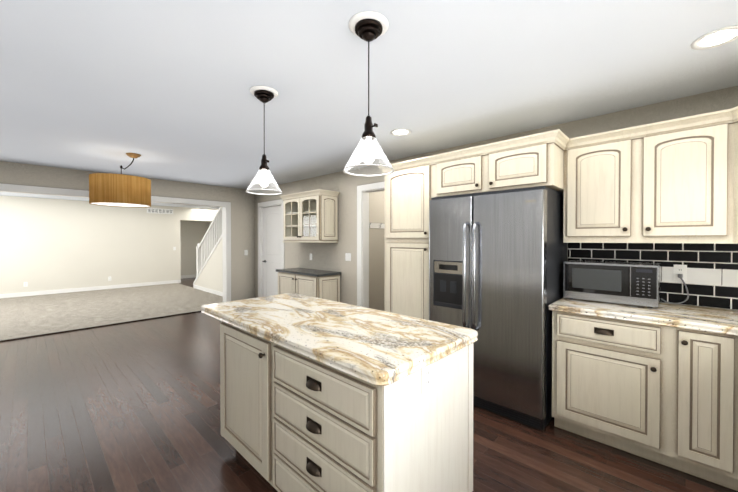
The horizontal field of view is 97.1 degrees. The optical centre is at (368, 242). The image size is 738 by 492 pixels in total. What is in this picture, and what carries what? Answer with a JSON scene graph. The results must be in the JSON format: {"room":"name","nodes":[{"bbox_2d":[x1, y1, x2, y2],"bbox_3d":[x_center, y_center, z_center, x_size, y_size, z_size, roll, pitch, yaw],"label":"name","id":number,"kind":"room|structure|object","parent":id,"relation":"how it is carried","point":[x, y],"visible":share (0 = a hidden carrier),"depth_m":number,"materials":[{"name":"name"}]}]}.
{"room":"kitchen","nodes":[
{"label":"kitchen","id":0,"kind":"room"},
{"bbox_2d":[0,196,217,293],"bbox_3d":[-7.405,0.107,8.938,0.120,2.410,6.700,0,1,44],"label":"wall","id":1,"kind":"structure","parent":0,"point":[50,244],"depth_m":8.76,"materials":[{"name":"paint"}]},
{"bbox_2d":[147,208,172,213],"bbox_3d":[-6.358,-0.947,9.934,0.008,0.160,0.700,0,1,44],"label":"air vent","id":2,"kind":"object","parent":1,"relation":"in","point":[159,211],"visible":1,"depth_m":9.91,"materials":[{"name":"white metal"}]},
{"bbox_2d":[0,161,254,300],"bbox_3d":[-3.712,0.138,5.486,0.150,2.410,6.800,0,1,44],"label":"wall","id":3,"kind":"structure","parent":0,"point":[242,240],"depth_m":6.11,"materials":[{"name":"beige paint"}]},
{"bbox_2d":[0,183,230,341],"bbox_3d":[-4.040,0.288,5.144,0.182,2.115,4.650,0,1,44],"label":"trim","id":4,"kind":"structure","parent":3,"relation":"attached to","point":[226,206],"depth_m":6.36,"materials":[{"name":"white paint"}]},
{"bbox_2d":[0,277,737,491],"bbox_3d":[-3.155,1.371,5.103,14.140,0.050,7.000,0,1,44],"label":"floor","id":5,"kind":"structure","parent":0,"point":[130,407],"depth_m":2.32,"materials":[{"name":"brown wood"}]},
{"bbox_2d":[0,283,222,339],"bbox_3d":[-6.169,1.350,6.768,4.920,0.062,5.250,0,1,44],"label":"floor carpet","id":6,"kind":"object","parent":5,"relation":"on","point":[24,316],"visible":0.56,"depth_m":6.59,"materials":[{"name":"beige carpet"}]},
{"bbox_2d":[276,268,340,301],"bbox_3d":[-0.982,0.896,5.117,1.120,0.898,0.468,0,1,44],"label":"base cabinet","id":7,"kind":"object","parent":5,"relation":"on","point":[322,284],"visible":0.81,"depth_m":4.83,"materials":[{"name":"beige wood"}]},
{"bbox_2d":[213,317,472,491],"bbox_3d":[-0.234,0.934,1.888,1.420,0.878,0.746,0,1,44],"label":"kitchen island","id":8,"kind":"object","parent":5,"relation":"on","point":[320,395],"depth_m":1.46,"materials":[{"name":"beige wood"}]},
{"bbox_2d":[201,293,477,388],"bbox_3d":[-0.314,0.475,1.996,1.730,0.046,0.775,0,1,44],"label":"island countertop","id":9,"kind":"structure","parent":8,"relation":"on","point":[384,347],"depth_m":1.64,"materials":[{"name":"beige stone"}]},
{"bbox_2d":[429,186,566,430],"bbox_3d":[1.102,0.480,2.865,0.960,1.772,0.753,0,1,44],"label":"fridge","id":10,"kind":"object","parent":5,"relation":"on","point":[497,259],"visible":0.85,"depth_m":2.52,"materials":[{"name":"grey metal"}]},
{"bbox_2d":[549,298,737,490],"bbox_3d":[1.835,0.911,2.094,1.140,0.921,0.956,0,1,44],"label":"base cabinet","id":11,"kind":"object","parent":5,"relation":"on","point":[659,384],"visible":1,"depth_m":1.75,"materials":[{"name":"beige wood"}]},
{"bbox_2d":[564,260,688,307],"bbox_3d":[1.894,0.300,2.429,0.706,0.292,0.366,0,1,44],"label":"microwave","id":12,"kind":"object","parent":11,"relation":"on","point":[633,283],"visible":1,"depth_m":2.34,"materials":[{"name":"silver metal"}]},
{"bbox_2d":[0,0,737,209],"bbox_3d":[-3.155,-1.114,5.081,14.140,0.100,7.000,0,1,44],"label":"ceiling","id":13,"kind":"structure","parent":0,"point":[162,88],"depth_m":2.03,"materials":[{"name":"white paint"}]},
{"bbox_2d":[89,153,150,207],"bbox_3d":[-2.973,-0.748,3.913,0.590,0.610,0.590,0,1,44],"label":"drum pendant light","id":14,"kind":"object","parent":13,"relation":"hanging from","point":[115,190],"visible":1,"depth_m":3.70,"materials":[{"name":"brown wood"}]},
{"bbox_2d":[245,85,281,194],"bbox_3d":[-0.726,-0.691,2.257,0.246,0.694,0.246,0,1,44],"label":"glass pendant light","id":15,"kind":"object","parent":13,"relation":"hanging from","point":[263,182],"visible":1,"depth_m":2.22,"materials":[{"name":"white glass"}]},
{"bbox_2d":[343,11,393,175],"bbox_3d":[-0.002,-0.685,1.552,0.246,0.694,0.246,0,1,44],"label":"glass pendant light","id":16,"kind":"object","parent":13,"relation":"hanging from","point":[368,157],"visible":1,"depth_m":1.51,"materials":[{"name":"white glass"}]},
{"bbox_2d":[390,129,410,135],"bbox_3d":[0.301,-1.044,3.099,0.196,0.004,0.196,0,1,44],"label":"recessed light","id":17,"kind":"object","parent":13,"relation":"in","point":[399,132],"visible":1,"depth_m":3.10,"materials":[{"name":"white paint"}]},
{"bbox_2d":[691,25,737,49],"bbox_3d":[1.764,-1.031,1.648,0.196,0.004,0.196,0,1,44],"label":"recessed light","id":18,"kind":"object","parent":13,"relation":"in","point":[718,37],"visible":1,"depth_m":1.65,"materials":[{"name":"white paint"}]},
{"bbox_2d":[369,191,384,310],"bbox_3d":[0.224,0.137,5.491,0.120,2.410,1.500,0,1,44],"label":"wall","id":19,"kind":"structure","parent":0,"point":[376,252],"depth_m":5.29,"materials":[{"name":"beige paint"}]},
{"bbox_2d":[369,223,384,228],"bbox_3d":[0.168,-0.267,5.284,0.079,0.083,0.830,0,1,44],"label":"hook rail","id":20,"kind":"object","parent":19,"relation":"attached to","point":[376,225],"visible":0.52,"depth_m":5.27,"materials":[{"name":"white paint"}]},
{"bbox_2d":[194,86,737,309],"bbox_3d":[-0.656,0.136,5.611,11.240,2.410,0.700,0,1,44],"label":"wall","id":21,"kind":"structure","parent":0,"point":[328,256],"depth_m":4.75,"materials":[{"name":"beige paint"}]},
{"bbox_2d":[196,207,221,276],"bbox_3d":[-3.741,-0.040,8.151,2.953,2.079,0.124,0,1,44],"label":"stair railing","id":22,"kind":"object","parent":21,"relation":"attached to","point":[209,241],"visible":0.52,"depth_m":8.57,"materials":[{"name":"white paint"}]},
{"bbox_2d":[258,265,259,296],"bbox_3d":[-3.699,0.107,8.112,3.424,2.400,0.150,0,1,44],"label":"door frame","id":23,"kind":"structure","parent":21,"relation":"attached to","point":[258,265],"depth_m":6.61,"materials":[{"name":"white paint"}]},
{"bbox_2d":[262,206,280,296],"bbox_3d":[-1.877,0.317,6.348,0.760,2.020,0.091,0,1,44],"label":"interior door","id":24,"kind":"structure","parent":21,"relation":"in","point":[271,261],"depth_m":6.39,"materials":[{"name":"white paint"}]},
{"bbox_2d":[279,189,339,242],"bbox_3d":[-0.960,-0.377,5.144,1.072,0.766,0.383,0,1,44],"label":"upper cabinet","id":25,"kind":"object","parent":21,"relation":"attached to","point":[311,216],"visible":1,"depth_m":4.93,"materials":[{"name":"beige wood"}]},
{"bbox_2d":[345,253,350,260],"bbox_3d":[-0.308,0.219,4.790,0.116,0.114,0.009,0,1,44],"label":"light switch","id":26,"kind":"object","parent":21,"relation":"attached to","point":[347,255],"depth_m":4.79,"materials":[{"name":"white plastic"}]},
{"bbox_2d":[568,243,737,309],"bbox_3d":[2.407,0.216,2.205,1.857,0.465,0.003,0,1,44],"label":"tile backsplash","id":27,"kind":"structure","parent":21,"relation":"attached to","point":[712,275],"depth_m":2.33,"materials":[{"name":"black tile"}]},
{"bbox_2d":[674,265,686,280],"bbox_3d":[2.245,0.220,2.352,0.070,0.114,0.007,0,1,44],"label":"outlet","id":28,"kind":"object","parent":21,"relation":"attached to","point":[680,269],"depth_m":2.35,"materials":[{"name":"white plastic"}]},
{"bbox_3d":[1.355,0.189,-0.335,0.120,2.410,5.370,0,1,44],"label":"wall","id":29,"kind":"structure","parent":0,"visible":0},
{"bbox_2d":[384,106,737,319],"bbox_3d":[0.804,0.293,1.696,3.475,2.163,2.947,0,1,44],"label":"upper cabinet","id":30,"kind":"object","parent":29,"relation":"attached to","point":[672,181],"visible":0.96,"depth_m":2.38,"materials":[{"name":"beige wood"}]}
]}

